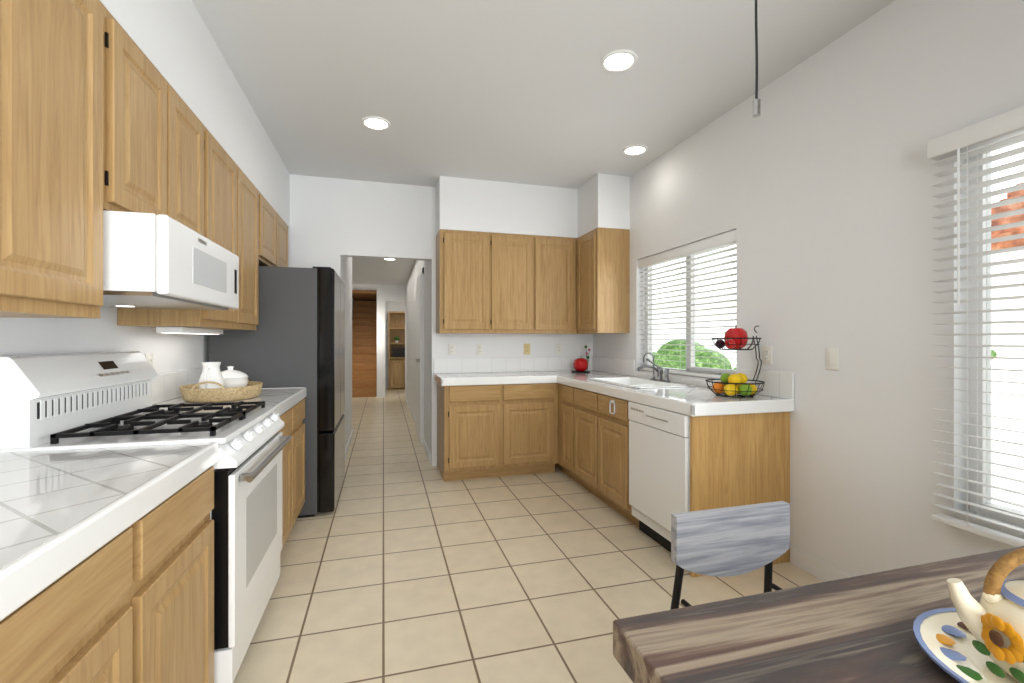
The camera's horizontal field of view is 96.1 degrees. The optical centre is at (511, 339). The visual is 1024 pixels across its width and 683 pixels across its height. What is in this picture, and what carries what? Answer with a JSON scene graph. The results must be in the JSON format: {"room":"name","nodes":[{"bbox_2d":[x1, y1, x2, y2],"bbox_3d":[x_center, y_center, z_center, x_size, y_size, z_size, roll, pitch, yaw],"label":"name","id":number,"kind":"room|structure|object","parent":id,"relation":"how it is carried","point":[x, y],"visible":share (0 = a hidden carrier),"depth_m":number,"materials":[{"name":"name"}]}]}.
{"room":"kitchen","nodes":[
{"label":"kitchen","id":0,"kind":"room"},
{"bbox_2d":[0,306,207,373],"bbox_3d":[-1.569,-0.135,1.119,0.120,2.760,6.400,0,0,-16],"label":"wall","id":1,"kind":"structure","parent":0,"point":[171,352],"depth_m":1.94,"materials":[{"name":"white paint"}]},
{"bbox_2d":[0,0,102,317],"bbox_3d":[-1.192,-0.544,0.641,0.344,0.958,1.475,0,0,-16],"label":"upper cabinet","id":2,"kind":"object","parent":1,"relation":"attached to","point":[51,51],"visible":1,"depth_m":1.16,"materials":[{"name":"brown wood"}]},
{"bbox_2d":[145,353,152,366],"bbox_3d":[-1.842,0.125,2.341,0.010,0.114,0.070,0,0,-16],"label":"outlet","id":3,"kind":"object","parent":1,"relation":"attached to","point":[149,356],"visible":0.5,"depth_m":2.34,"materials":[{"name":"white plastic"}]},
{"bbox_2d":[100,2,203,235],"bbox_3d":[-1.496,-0.713,1.730,0.344,0.620,0.786,0,0,-16],"label":"upper cabinet","id":4,"kind":"object","parent":1,"relation":"attached to","point":[153,142],"visible":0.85,"depth_m":1.62,"materials":[{"name":"brown wood"}]},
{"bbox_2d":[101,210,238,309],"bbox_3d":[-1.429,-0.269,1.761,0.489,0.262,0.756,0,0,-16],"label":"microwave","id":5,"kind":"object","parent":4,"relation":"attached to","point":[151,260],"visible":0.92,"depth_m":1.49,"materials":[{"name":"white"}]},
{"bbox_2d":[117,121,258,329],"bbox_3d":[-1.735,-0.544,2.585,0.344,0.958,0.987,0,0,-16],"label":"upper cabinet","id":6,"kind":"object","parent":1,"relation":"attached to","point":[231,200],"visible":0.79,"depth_m":2.47,"materials":[{"name":"brown wood"}]},
{"bbox_2d":[156,327,222,334],"bbox_3d":[-1.733,-0.049,2.506,0.110,0.031,0.600,0,0,-16],"label":"under-cabinet light","id":7,"kind":"object","parent":6,"relation":"attached to","point":[174,330],"visible":1,"depth_m":2.34,"materials":[{"name":"white plastic"}]},
{"bbox_2d":[256,188,287,266],"bbox_3d":[-2.001,-0.789,3.538,0.344,0.468,0.989,0,0,-16],"label":"upper cabinet","id":8,"kind":"object","parent":1,"relation":"attached to","point":[273,231],"visible":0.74,"depth_m":3.44,"materials":[{"name":"brown wood"}]},
{"bbox_2d":[100,0,289,227],"bbox_3d":[-1.341,-1.270,1.131,0.326,0.490,6.300,0,0,-16],"label":"soffit","id":9,"kind":"structure","parent":0,"point":[172,34],"depth_m":2.20,"materials":[{"name":"white paint"}]},
{"bbox_2d":[352,257,414,290],"bbox_3d":[-2.659,-1.245,8.965,3.100,0.100,9.300,0,0,-16],"label":"ceiling","id":10,"kind":"structure","parent":0,"point":[367,273],"depth_m":8.15,"materials":[{"name":"white paint"}]},
{"bbox_2d":[341,257,430,453],"bbox_3d":[-2.652,0.025,8.941,3.100,2.440,9.250,0,0,-16],"label":"wall","id":11,"kind":"structure","parent":0,"point":[392,298],"depth_m":6.86,"materials":[{"name":"white paint"}]},
{"bbox_2d":[416,276,421,443],"bbox_3d":[-1.199,0.235,5.843,0.083,2.000,0.760,0,0,-16],"label":"hall door","id":12,"kind":"structure","parent":11,"relation":"in","point":[419,282],"depth_m":5.62,"materials":[{"name":"white wood"}]},
{"bbox_2d":[417,267,423,444],"bbox_3d":[-1.165,0.195,5.852,0.014,2.100,0.920,0,0,-16],"label":"door frame","id":13,"kind":"structure","parent":11,"relation":"attached to","point":[421,273],"depth_m":5.45,"materials":[{"name":"white wood"}]},
{"bbox_2d":[345,394,850,581],"bbox_3d":[-0.665,1.200,4.336,3.348,0.090,12.090,0,0,-16],"label":"baseboard","id":14,"kind":"structure","parent":11,"relation":"attached to","point":[824,572],"depth_m":2.47,"materials":[{"name":"white wood"}]},
{"bbox_2d":[288,174,592,464],"bbox_3d":[-0.745,-0.135,4.620,3.350,2.760,0.100,0,0,-16],"label":"wall","id":15,"kind":"structure","parent":0,"point":[331,219],"depth_m":4.44,"materials":[{"name":"white paint"}]},
{"bbox_2d":[448,344,454,354],"bbox_3d":[-0.600,0.095,4.603,0.070,0.114,0.010,0,0,-16],"label":"outlet","id":16,"kind":"object","parent":15,"relation":"attached to","point":[451,347],"visible":1,"depth_m":4.60,"materials":[{"name":"white plastic"}]},
{"bbox_2d":[477,344,482,354],"bbox_3d":[-0.325,0.095,4.680,0.070,0.114,0.010,0,0,-16],"label":"outlet","id":17,"kind":"object","parent":15,"relation":"attached to","point":[479,346],"visible":1,"depth_m":4.68,"materials":[{"name":"white plastic"}]},
{"bbox_2d":[436,229,576,333],"bbox_3d":[-0.048,-0.544,4.582,1.372,0.958,0.344,0,0,-16],"label":"upper cabinet","id":18,"kind":"object","parent":15,"relation":"attached to","point":[487,282],"visible":1,"depth_m":4.41,"materials":[{"name":"brown wood"}]},
{"bbox_2d":[524,344,529,354],"bbox_3d":[0.156,0.095,4.814,0.070,0.114,0.010,0,0,-16],"label":"outlet","id":19,"kind":"object","parent":15,"relation":"attached to","point":[526,346],"visible":1,"depth_m":4.81,"materials":[{"name":"beige plastic"}]},
{"bbox_2d":[556,344,561,353],"bbox_3d":[0.498,0.095,4.910,0.070,0.114,0.010,0,0,-16],"label":"outlet","id":20,"kind":"object","parent":15,"relation":"attached to","point":[558,346],"visible":1,"depth_m":4.91,"materials":[{"name":"white plastic"}]},
{"bbox_2d":[233,388,823,682],"bbox_3d":[-1.159,1.295,6.010,7.000,0.100,15.800,0,0,-16],"label":"floor","id":21,"kind":"structure","parent":0,"point":[413,575],"depth_m":2.40,"materials":[{"name":"tile"}]},
{"bbox_2d":[0,466,213,682],"bbox_3d":[-1.058,0.809,0.689,0.628,0.872,1.497,0,0,-16],"label":"base cabinet","id":22,"kind":"object","parent":21,"relation":"on","point":[139,608],"visible":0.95,"depth_m":1.03,"materials":[{"name":"brown wood"}]},
{"bbox_2d":[0,442,217,621],"bbox_3d":[-1.053,0.289,0.681,0.634,0.216,1.518,0,0,-16],"label":"countertop","id":23,"kind":"structure","parent":22,"relation":"on","point":[58,508],"depth_m":0.97,"materials":[{"name":"tile"}]},
{"bbox_2d":[0,351,291,682],"bbox_3d":[-1.312,0.647,1.793,0.714,1.195,0.756,0,0,-16],"label":"range","id":24,"kind":"object","parent":21,"relation":"on","point":[66,401],"visible":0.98,"depth_m":1.58,"materials":[{"name":"white metal"}]},
{"bbox_2d":[208,266,344,517],"bbox_3d":[-1.759,0.364,3.597,0.787,1.762,0.905,0,0,-16],"label":"refrigerator","id":25,"kind":"object","parent":21,"relation":"on","point":[298,340],"visible":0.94,"depth_m":3.22,"materials":[{"name":"grey metal"}]},
{"bbox_2d":[278,398,304,547],"bbox_3d":[-1.599,0.809,2.627,0.628,0.872,0.995,0,0,-16],"label":"base cabinet","id":26,"kind":"object","parent":21,"relation":"on","point":[293,452],"visible":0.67,"depth_m":2.76,"materials":[{"name":"brown wood"}]},
{"bbox_2d":[152,368,306,415],"bbox_3d":[-1.599,0.289,2.636,0.634,0.216,1.014,0,0,-16],"label":"countertop","id":27,"kind":"structure","parent":26,"relation":"on","point":[165,388],"depth_m":2.58,"materials":[{"name":"tile"}]},
{"bbox_2d":[179,379,262,402],"bbox_3d":[-1.646,0.272,2.624,0.396,0.115,0.476,0,0,-16],"label":"wicker tray","id":28,"kind":"object","parent":27,"relation":"on","point":[189,393],"visible":0.81,"depth_m":2.44,"materials":[{"name":"beige wicker"}]},
{"bbox_2d":[198,362,223,388],"bbox_3d":[-1.655,0.218,2.517,0.120,0.190,0.145,0,0,18],"label":"pitcher","id":29,"kind":"object","parent":28,"relation":"on","point":[211,371],"visible":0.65,"depth_m":2.49,"materials":[{"name":"white ceramic"}]},
{"bbox_2d":[221,366,248,387],"bbox_3d":[-1.662,0.233,2.718,0.190,0.161,0.190,0,0,-16],"label":"sugar bowl","id":30,"kind":"object","parent":28,"relation":"on","point":[232,378],"visible":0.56,"depth_m":2.67,"materials":[{"name":"white ceramic"}]},
{"bbox_2d":[352,290,376,397],"bbox_3d":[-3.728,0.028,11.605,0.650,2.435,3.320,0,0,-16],"label":"door","id":31,"kind":"structure","parent":21,"relation":"on","point":[364,321],"depth_m":11.28,"materials":[{"name":"brown wood"}]},
{"bbox_2d":[388,311,404,389],"bbox_3d":[-2.735,0.270,11.617,0.740,1.950,0.331,0,0,-16],"label":"cabinet","id":32,"kind":"object","parent":21,"relation":"on","point":[396,320],"visible":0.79,"depth_m":11.46,"materials":[{"name":"brown wood"}]},
{"bbox_2d":[437,383,557,480],"bbox_3d":[-0.157,0.809,4.409,1.048,0.872,0.618,0,0,-16],"label":"base cabinet","id":33,"kind":"object","parent":21,"relation":"on","point":[484,431],"depth_m":4.12,"materials":[{"name":"brown wood"}]},
{"bbox_2d":[555,383,638,526],"bbox_3d":[0.815,0.809,4.013,0.667,0.872,1.904,0,0,-16],"label":"base cabinet","id":34,"kind":"object","parent":21,"relation":"on","point":[593,428],"visible":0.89,"depth_m":3.47,"materials":[{"name":"brown wood"}]},
{"bbox_2d":[433,357,793,416],"bbox_3d":[0.396,0.289,3.554,1.722,0.216,2.562,0,0,-16],"label":"countertop","id":35,"kind":"structure","parent":34,"relation":"on","point":[777,395],"depth_m":3.59,"materials":[{"name":"tile"}]},
{"bbox_2d":[571,345,590,372],"bbox_3d":[0.706,0.192,4.724,0.188,0.276,0.188,0,0,29],"label":"apple","id":36,"kind":"object","parent":35,"relation":"on","point":[580,364],"visible":1,"depth_m":4.67,"materials":[{"name":"red"}]},
{"bbox_2d":[586,377,695,388],"bbox_3d":[0.962,0.418,3.570,0.481,0.194,0.798,0,0,-16],"label":"sink","id":37,"kind":"object","parent":35,"relation":"in","point":[632,382],"visible":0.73,"depth_m":3.60,"materials":[{"name":"white ceramic"}]},
{"bbox_2d":[637,352,669,381],"bbox_3d":[1.067,0.210,3.605,0.250,0.220,0.234,0,0,-16],"label":"faucet","id":38,"kind":"object","parent":35,"relation":"on","point":[658,369],"visible":1,"depth_m":3.61,"materials":[{"name":"silver metal"}]},
{"bbox_2d":[705,325,764,397],"bbox_3d":[1.316,0.120,2.724,0.318,0.417,0.318,0,0,20],"label":"fruit basket","id":39,"kind":"object","parent":35,"relation":"on","point":[735,338],"visible":1,"depth_m":2.68,"materials":[{"name":"black metal"}]},
{"bbox_2d":[628,401,689,541],"bbox_3d":[1.137,0.758,2.801,0.632,0.763,0.591,0,0,-16],"label":"dishwasher","id":40,"kind":"object","parent":34,"relation":"in","point":[659,439],"visible":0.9,"depth_m":2.67,"materials":[{"name":"white metal"}]},
{"bbox_2d":[639,412,789,577],"bbox_3d":[1.169,0.809,2.799,0.638,0.872,0.622,0,0,-16],"label":"end panel","id":41,"kind":"object","parent":21,"relation":"on","point":[738,459],"depth_m":2.50,"materials":[{"name":"brown wood"}]},
{"bbox_2d":[670,501,789,609],"bbox_3d":[0.805,0.912,1.393,0.460,0.670,0.575,0,0,-16],"label":"chair","id":42,"kind":"object","parent":21,"relation":"on","point":[736,540],"visible":0.51,"depth_m":1.56,"materials":[{"name":"grey wood"}]},
{"bbox_2d":[613,546,1023,682],"bbox_3d":[1.128,0.870,0.310,1.560,0.750,1.490,0,0,-16],"label":"table","id":43,"kind":"object","parent":21,"relation":"on","point":[856,629],"visible":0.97,"depth_m":0.78,"materials":[{"name":"brown wood"}]},
{"bbox_2d":[913,608,1018,682],"bbox_3d":[0.776,0.483,0.655,0.311,0.023,0.311,0,0,-16],"label":"plate","id":44,"kind":"object","parent":43,"relation":"on","point":[941,634],"visible":0.7,"depth_m":0.72,"materials":[{"name":"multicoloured ceramic"}]},
{"bbox_2d":[946,547,1023,682],"bbox_3d":[0.770,0.392,0.654,0.174,0.196,0.164,0,0,-16],"label":"teapot","id":45,"kind":"object","parent":44,"relation":"on","point":[996,622],"visible":1,"depth_m":0.67,"materials":[{"name":"beige ceramic"}]},
{"bbox_2d":[436,173,629,237],"bbox_3d":[0.168,-1.270,4.418,1.700,0.490,0.780,0,0,-16],"label":"soffit","id":46,"kind":"structure","parent":0,"point":[462,204],"depth_m":4.38,"materials":[{"name":"white paint"}]},
{"bbox_2d":[192,0,894,188],"bbox_3d":[0.116,-1.565,1.538,3.950,0.100,6.500,0,0,-16],"label":"ceiling","id":47,"kind":"structure","parent":0,"point":[511,91],"depth_m":2.64,"materials":[{"name":"white paint"}]},
{"bbox_2d":[361,116,389,129],"bbox_3d":[-0.949,-1.510,3.213,0.194,0.009,0.194,0,0,-16],"label":"recessed light","id":48,"kind":"object","parent":47,"relation":"in","point":[372,122],"visible":1,"depth_m":3.21,"materials":[{"name":"white"}]},
{"bbox_2d":[601,50,636,71],"bbox_3d":[0.580,-1.510,2.498,0.194,0.009,0.194,0,0,-16],"label":"recessed light","id":49,"kind":"object","parent":47,"relation":"in","point":[618,60],"visible":1,"depth_m":2.49,"materials":[{"name":"white glass"}]},
{"bbox_2d":[623,145,647,155],"bbox_3d":[0.980,-1.510,3.669,0.194,0.009,0.194,0,0,-16],"label":"recessed light","id":50,"kind":"object","parent":47,"relation":"in","point":[632,150],"visible":1,"depth_m":3.66,"materials":[{"name":"white glass"}]},
{"bbox_2d":[752,0,760,116],"bbox_3d":[0.796,-1.122,1.499,0.100,0.784,0.100,0,0,-16],"label":"pendant cord","id":51,"kind":"object","parent":47,"relation":"hanging from","point":[756,103],"visible":1,"depth_m":1.50,"materials":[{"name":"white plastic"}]},
{"bbox_2d":[593,0,1023,576],"bbox_3d":[1.793,-0.135,2.058,0.160,2.760,6.400,0,0,-16],"label":"wall","id":52,"kind":"structure","parent":0,"point":[825,193],"depth_m":2.22,"materials":[{"name":"white paint"}]},
{"bbox_2d":[577,227,629,333],"bbox_3d":[0.819,-0.544,4.599,0.344,0.958,0.778,0,0,-16],"label":"upper cabinet","id":53,"kind":"object","parent":52,"relation":"attached to","point":[603,254],"visible":0.98,"depth_m":4.24,"materials":[{"name":"brown wood"}]},
{"bbox_2d":[640,244,735,380],"bbox_3d":[1.353,-0.223,3.586,0.134,1.005,1.220,0,0,-16],"label":"window","id":54,"kind":"structure","parent":52,"relation":"in","point":[690,360],"depth_m":3.58,"materials":[{"name":"white plastic"}]},
{"bbox_2d":[638,230,735,378],"bbox_3d":[1.327,-0.227,3.579,0.078,0.989,1.204,0,0,-16],"label":"blinds","id":55,"kind":"object","parent":54,"relation":"attached to","point":[728,238],"visible":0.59,"depth_m":3.46,"materials":[{"name":"white plastic"}]},
{"bbox_2d":[762,345,771,364],"bbox_3d":[1.515,0.090,2.735,0.010,0.114,0.070,0,0,-16],"label":"outlet","id":56,"kind":"object","parent":52,"relation":"attached to","point":[766,350],"visible":1,"depth_m":2.73,"materials":[{"name":"white plastic"}]},
{"bbox_2d":[826,347,838,369],"bbox_3d":[1.625,0.095,2.339,0.010,0.114,0.070,0,0,-16],"label":"switch","id":57,"kind":"object","parent":52,"relation":"attached to","point":[832,354],"visible":1,"depth_m":2.33,"materials":[{"name":"white plastic"}]},
{"bbox_2d":[954,135,1023,534],"bbox_3d":[1.996,-0.050,1.284,0.134,1.490,1.200,0,0,-16],"label":"window","id":58,"kind":"structure","parent":52,"relation":"in","point":[985,386],"depth_m":1.84,"materials":[{"name":"white plastic"}]},
{"bbox_2d":[927,106,1023,546],"bbox_3d":[1.883,-0.041,1.253,0.078,1.532,1.290,0,0,-16],"label":"blind","id":59,"kind":"object","parent":58,"relation":"attached to","point":[995,132],"visible":1,"depth_m":1.73,"materials":[{"name":"white plastic"}]},
{"label":"outside","id":60,"kind":"structure","parent":0,"visible":0},
{"bbox_2d":[653,142,1023,511],"bbox_3d":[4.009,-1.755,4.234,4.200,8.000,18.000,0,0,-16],"label":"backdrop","id":61,"kind":"structure","parent":60,"point":[1013,364],"depth_m":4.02,"materials":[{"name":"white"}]},
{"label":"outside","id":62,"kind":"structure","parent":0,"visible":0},
{"bbox_2d":[653,340,996,369],"bbox_3d":[2.370,0.270,4.617,0.780,0.570,3.392,0,0,-29],"label":"shrub","id":63,"kind":"object","parent":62,"point":[661,362],"visible":0.15,"depth_m":4.96,"materials":[{"name":"green plant"}]}
]}

